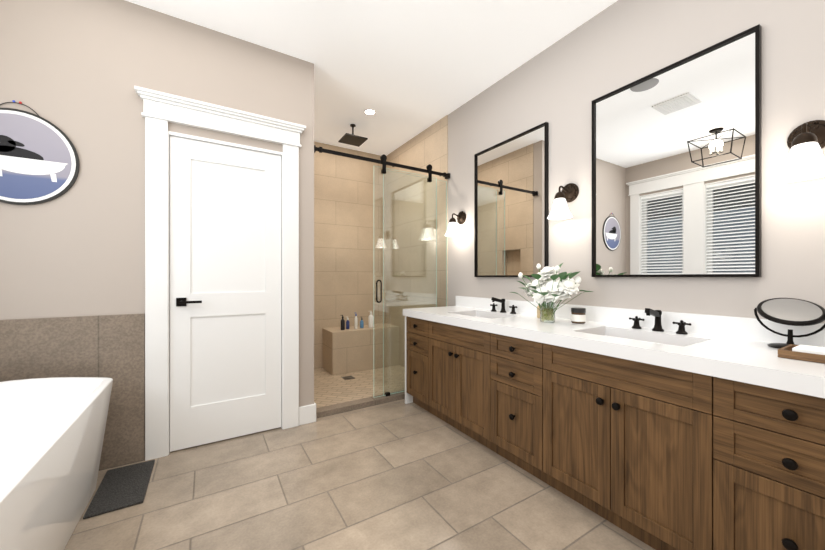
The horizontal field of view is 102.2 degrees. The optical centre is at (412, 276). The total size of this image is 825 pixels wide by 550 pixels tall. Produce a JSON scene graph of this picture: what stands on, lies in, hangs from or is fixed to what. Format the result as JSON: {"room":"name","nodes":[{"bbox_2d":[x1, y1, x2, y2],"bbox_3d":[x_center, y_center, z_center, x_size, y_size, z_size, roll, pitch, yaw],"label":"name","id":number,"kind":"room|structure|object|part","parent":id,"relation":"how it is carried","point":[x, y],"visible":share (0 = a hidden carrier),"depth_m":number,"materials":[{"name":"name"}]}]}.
{"room":"bathroom","nodes":[
{"label":"bathroom","id":0,"kind":"room"},
{"bbox_2d":[0,0,313,406],"bbox_3d":[-1.677,-0.275,2.179,2.017,2.850,0.130,0,0,-32],"label":"wall","id":1,"kind":"structure","parent":0,"point":[75,71],"depth_m":2.01,"materials":[{"name":"beige paint"}]},
{"bbox_2d":[0,100,79,204],"bbox_3d":[-2.142,-0.673,1.804,0.490,0.563,0.018,0,0,-32],"label":"picture","id":2,"kind":"object","parent":1,"relation":"attached to","point":[39,161],"visible":1,"depth_m":1.83,"materials":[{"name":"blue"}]},
{"bbox_2d":[0,314,144,470],"bbox_3d":[-2.091,0.690,1.841,0.957,0.920,0.010,0,0,-32],"label":"wall","id":3,"kind":"structure","parent":1,"relation":"attached to","point":[109,346],"depth_m":1.98,"materials":[{"name":"tile"}]},
{"bbox_2d":[134,86,305,460],"bbox_3d":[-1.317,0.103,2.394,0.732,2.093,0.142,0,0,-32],"label":"door jamb","id":4,"kind":"structure","parent":1,"relation":"in","point":[197,138],"depth_m":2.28,"materials":[{"name":"white wood"}]},
{"bbox_2d":[170,136,280,451],"bbox_3d":[-1.297,0.109,2.362,0.686,2.058,0.035,0,0,-32],"label":"door","id":5,"kind":"structure","parent":4,"relation":"attached to","point":[225,269],"depth_m":2.33,"materials":[{"name":"white wood"}]},
{"bbox_2d":[176,298,201,305],"bbox_3d":[-1.475,0.165,2.199,0.143,0.056,0.054,0,0,-32],"label":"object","id":6,"kind":"structure","parent":5,"relation":"attached to","point":[181,302],"depth_m":2.18,"materials":[{"name":"black metal"}]},
{"bbox_2d":[299,404,314,424],"bbox_3d":[-0.832,1.080,2.615,0.121,0.140,0.016,0,0,-32],"label":"baseboard","id":7,"kind":"structure","parent":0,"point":[306,414],"depth_m":2.61,"materials":[{"name":"white wood"}]},
{"bbox_2d":[314,141,384,368],"bbox_3d":[-1.080,-0.275,4.358,1.542,2.850,0.150,0,0,-32],"label":"wall","id":8,"kind":"structure","parent":0,"point":[345,214],"depth_m":4.39,"materials":[{"name":"tile"}]},
{"bbox_2d":[64,399,654,549],"bbox_3d":[-0.059,1.200,0.857,4.000,0.100,3.920,0,0,-32],"label":"floor","id":9,"kind":"structure","parent":0,"point":[398,475],"depth_m":1.72,"materials":[{"name":"tile"}]},
{"bbox_2d":[0,377,112,549],"bbox_3d":[-1.588,0.838,0.953,0.798,0.623,1.748,0,0,-32],"label":"tub","id":10,"kind":"object","parent":9,"relation":"on","point":[52,431],"visible":1,"depth_m":1.48,"materials":[{"name":"white ceramic"}]},
{"bbox_2d":[83,460,154,518],"bbox_3d":[-1.584,1.144,1.828,0.225,0.012,0.455,0,0,-32],"label":"bath mat","id":11,"kind":"object","parent":9,"relation":"on","point":[122,487],"visible":0.98,"depth_m":1.78,"materials":[{"name":"fabric"}]},
{"bbox_2d":[405,316,824,549],"bbox_3d":[0.848,0.750,2.104,0.641,0.800,2.550,0,0,-32],"label":"bathroom vanity","id":12,"kind":"object","parent":9,"relation":"on","point":[658,429],"depth_m":1.39,"materials":[{"name":"brown wood"}]},
{"bbox_2d":[403,304,824,391],"bbox_3d":[0.856,0.320,2.099,0.633,0.060,2.572,0,0,-32],"label":"countertop","id":13,"kind":"structure","parent":12,"relation":"on","point":[729,355],"depth_m":1.46,"materials":[{"name":"white stone"}]},
{"bbox_2d":[491,297,518,311],"bbox_3d":[0.705,0.226,2.704,0.158,0.128,0.278,0,0,-32],"label":"faucet","id":14,"kind":"object","parent":13,"relation":"on","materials":[{"name":"black metal"}]},
{"bbox_2d":[537,305,540,317],"bbox_3d":[0.904,0.223,2.356,0.054,0.131,0.048,0,0,-32],"label":"soap bottle","id":15,"kind":"object","parent":13,"relation":"on","point":[538,312],"visible":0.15,"depth_m":2.34,"materials":[{"name":"beige plastic"}]},
{"bbox_2d":[510,263,592,322],"bbox_3d":[0.847,0.098,2.123,0.340,0.383,0.450,0,0,-32],"label":"vase","id":16,"kind":"object","parent":13,"relation":"on","point":[541,289],"visible":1,"depth_m":2.09,"materials":[{"name":"white plant"}]},
{"bbox_3d":[0.871,0.221,2.148,0.092,0.135,0.092,0,0,-32],"label":"glass","id":17,"kind":"part","parent":16,"relation":"part of","materials":[{"name":"clear glass"}]},
{"bbox_2d":[571,308,585,323],"bbox_3d":[1.044,0.242,2.096,0.084,0.093,0.084,0,0,-32],"label":"jar candle","id":18,"kind":"object","parent":13,"relation":"on","point":[578,315],"visible":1,"depth_m":2.06,"materials":[{"name":"white glass"}]},
{"bbox_2d":[599,332,682,347],"bbox_3d":[1.125,0.395,1.670,0.338,0.130,0.498,0,0,-32],"label":"sink","id":19,"kind":"object","parent":13,"relation":"in","point":[600,333],"depth_m":1.79,"materials":[{"name":"white ceramic"}]},
{"bbox_2d":[627,308,690,335],"bbox_3d":[1.283,0.226,1.768,0.158,0.128,0.278,0,0,-32],"label":"faucet","id":20,"kind":"object","parent":13,"relation":"on","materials":[{"name":"black metal"}]},
{"bbox_2d":[754,298,824,348],"bbox_3d":[1.537,0.188,1.355,0.172,0.201,0.213,0,0,-32],"label":"makeup mirror","id":21,"kind":"object","parent":13,"relation":"on","point":[793,311],"visible":0.81,"depth_m":1.35,"materials":[{"name":"black metal"}]},
{"bbox_2d":[778,344,824,363],"bbox_3d":[1.460,0.271,1.137,0.180,0.035,0.260,0,0,-32],"label":"wood tray","id":22,"kind":"object","parent":13,"relation":"on","point":[816,354],"visible":0.98,"depth_m":1.17,"materials":[{"name":"brown wood"}]},
{"bbox_2d":[125,0,617,155],"bbox_3d":[-0.500,-1.750,1.571,4.000,0.100,5.600,0,0,-32],"label":"ceiling","id":23,"kind":"structure","parent":0,"point":[406,70],"depth_m":2.42,"materials":[{"name":"white paint"}]},
{"bbox_2d":[338,124,367,146],"bbox_3d":[-0.667,-1.612,3.725,0.250,0.176,0.250,0,0,-32],"label":"shower head","id":24,"kind":"object","parent":23,"relation":"attached to","point":[352,139],"visible":1,"depth_m":3.72},
{"bbox_2d":[364,109,375,114],"bbox_3d":[-0.439,-1.698,3.432,0.124,0.004,0.124,0,0,-32],"label":"recessed light","id":25,"kind":"object","parent":23,"relation":"in","point":[369,112],"visible":1,"depth_m":3.43,"materials":[{"name":"white"}]},
{"bbox_2d":[385,0,824,366],"bbox_3d":[1.049,-0.275,2.528,0.158,2.850,5.600,0,0,-32],"label":"wall","id":26,"kind":"structure","parent":0,"point":[560,85],"depth_m":2.10,"materials":[{"name":"grey paint"}]},
{"bbox_2d":[444,211,465,236],"bbox_3d":[0.405,-0.526,3.247,0.196,0.249,0.162,0,0,-32],"label":"sconce","id":27,"kind":"object","parent":26,"relation":"attached to","point":[452,230],"visible":1,"depth_m":3.22,"materials":[{"name":"white glass"}]},
{"bbox_3d":[0.391,-0.466,3.238,0.162,0.128,0.162,0,0,-32],"label":"lamp shade","id":28,"kind":"part","parent":27,"relation":"part of","materials":[{"name":"white glass"}]},
{"bbox_3d":[0.427,-0.595,3.261,0.102,0.052,0.013,0,0,-32],"label":"arm","id":29,"kind":"part","parent":27,"relation":"part of"},
{"bbox_3d":[0.425,-0.585,3.259,0.150,0.132,0.132,0,0,-32],"label":"plate","id":30,"kind":"part","parent":27,"relation":"part of","materials":[{"name":"brown metal"}]},
{"bbox_2d":[474,122,548,276],"bbox_3d":[0.791,-0.570,2.780,0.030,1.140,0.770,0,0,-32],"label":"mirror","id":31,"kind":"object","parent":26,"relation":"attached to","point":[511,206],"visible":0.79,"depth_m":2.72,"materials":[{"name":"black mirror"}]},
{"bbox_2d":[547,183,578,219],"bbox_3d":[1.012,-0.526,2.265,0.196,0.249,0.162,0,0,-32],"label":"sconce","id":32,"kind":"object","parent":26,"relation":"attached to","point":[569,192],"visible":1,"depth_m":2.25,"materials":[{"name":"white glass"}]},
{"bbox_3d":[0.998,-0.466,2.256,0.162,0.128,0.162,0,0,-32],"label":"lamp shade","id":33,"kind":"part","parent":32,"relation":"part of","materials":[{"name":"white glass"}]},
{"bbox_3d":[1.034,-0.595,2.278,0.102,0.052,0.013,0,0,-32],"label":"arm","id":34,"kind":"part","parent":32,"relation":"part of"},
{"bbox_3d":[1.032,-0.585,2.277,0.150,0.132,0.132,0,0,-32],"label":"plate","id":35,"kind":"part","parent":32,"relation":"part of","materials":[{"name":"brown metal"}]},
{"bbox_2d":[456,296,824,346],"bbox_3d":[1.117,0.240,2.260,0.020,0.100,2.572,0,0,-32],"label":"backsplash","id":36,"kind":"structure","parent":26,"relation":"attached to","point":[745,328],"depth_m":1.68,"materials":[{"name":"white stone"}]},
{"bbox_2d":[592,24,761,276],"bbox_3d":[1.374,-0.570,1.836,0.030,1.140,0.770,0,0,-32],"label":"mirror","id":37,"kind":"object","parent":26,"relation":"attached to","point":[676,169],"visible":0.94,"depth_m":1.75,"materials":[{"name":"black mirror"}]},
{"bbox_2d":[775,120,824,181],"bbox_3d":[1.582,-0.526,1.341,0.196,0.249,0.162,0,0,-32],"label":"sconce","id":38,"kind":"object","parent":26,"relation":"attached to","point":[805,160],"visible":1,"depth_m":1.33,"materials":[{"name":"white glass"}]},
{"bbox_3d":[1.568,-0.466,1.333,0.162,0.128,0.162,0,0,-32],"label":"lamp shade","id":39,"kind":"part","parent":38,"relation":"part of","materials":[{"name":"white glass"}]},
{"bbox_3d":[1.602,-0.585,1.354,0.150,0.132,0.132,0,0,-32],"label":"plate","id":40,"kind":"part","parent":38,"relation":"part of","materials":[{"name":"brown metal"}]},
{"bbox_3d":[1.604,-0.595,1.355,0.102,0.052,0.013,0,0,-32],"label":"arm","id":41,"kind":"part","parent":38,"relation":"part of"},
{"label":"outside","id":42,"kind":"structure","parent":0,"visible":0},
{"bbox_2d":[314,365,404,407],"bbox_3d":[-0.595,1.200,3.817,1.800,0.100,1.680,0,0,-32],"label":"shower floor","id":43,"kind":"structure","parent":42,"point":[329,389],"depth_m":3.53,"materials":[{"name":"beige tile"}]},
{"bbox_2d":[341,376,354,379],"bbox_3d":[-0.731,1.147,3.791,0.120,0.005,0.120,0,0,-32],"label":"shower drain","id":44,"kind":"object","parent":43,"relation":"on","point":[348,377],"visible":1,"depth_m":3.79,"materials":[{"name":"silver metal"}]},
{"bbox_2d":[316,390,404,417],"bbox_3d":[-0.232,1.127,3.106,1.415,0.045,0.100,0,0,-32],"label":"shower curb","id":45,"kind":"object","parent":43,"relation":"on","point":[324,411],"visible":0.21,"depth_m":2.92,"materials":[{"name":"tile"}]},
{"bbox_2d":[314,145,449,397],"bbox_3d":[-0.224,-0.009,3.099,1.418,2.224,0.071,0,0,-32],"label":"sliding shower door","id":46,"kind":"structure","parent":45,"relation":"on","point":[384,163],"depth_m":3.18,"materials":[{"name":"clear glass"}]},
{"bbox_3d":[-0.305,0.130,3.034,0.056,0.212,0.013,0,0,-32],"label":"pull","id":47,"kind":"part","parent":46,"relation":"part of","materials":[{"name":"black metal"}]},
{"bbox_3d":[-0.053,0.043,3.208,0.700,2.105,0.010,0,0,-32],"label":"slide pane","id":48,"kind":"part","parent":46,"relation":"part of","materials":[{"name":"clear glass"}]},
{"bbox_2d":[322,323,398,374],"bbox_3d":[-0.659,0.900,4.294,0.892,0.500,0.400,0,0,-32],"label":"shower bench","id":49,"kind":"object","parent":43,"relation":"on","point":[351,349],"visible":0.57,"depth_m":4.09,"materials":[{"name":"tile"}]},
{"bbox_2d":[340,315,344,329],"bbox_3d":[-0.858,0.556,4.089,0.055,0.183,0.051,0,0,-32],"label":"bottle","id":50,"kind":"object","parent":49,"relation":"on","point":[342,324],"visible":0.98,"depth_m":4.07,"materials":[{"name":"black plastic"}]},
{"bbox_2d":[346,317,349,328],"bbox_3d":[-0.811,0.572,4.165,0.046,0.153,0.043,0,0,-32],"label":"bottle","id":51,"kind":"object","parent":49,"relation":"on","point":[347,324],"visible":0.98,"depth_m":4.15,"materials":[{"name":"blue plastic"}]},
{"bbox_2d":[354,314,357,328],"bbox_3d":[-0.708,0.546,4.170,0.042,0.203,0.039,0,0,-32],"label":"bottle","id":52,"kind":"object","parent":49,"relation":"on","point":[355,322],"visible":1,"depth_m":4.16,"materials":[{"name":"white plastic"}]},
{"bbox_2d":[360,317,363,327],"bbox_3d":[-0.647,0.577,4.243,0.050,0.143,0.047,0,0,-32],"label":"bottle","id":53,"kind":"object","parent":49,"relation":"on","point":[361,323],"visible":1,"depth_m":4.22,"materials":[{"name":"blue plastic"}]},
{"bbox_2d":[368,311,373,327],"bbox_3d":[-0.535,0.541,4.289,0.071,0.213,0.066,0,0,-32],"label":"bottle","id":54,"kind":"object","parent":49,"relation":"on","point":[371,321],"visible":1,"depth_m":4.26,"materials":[{"name":"white plastic"}]}
]}

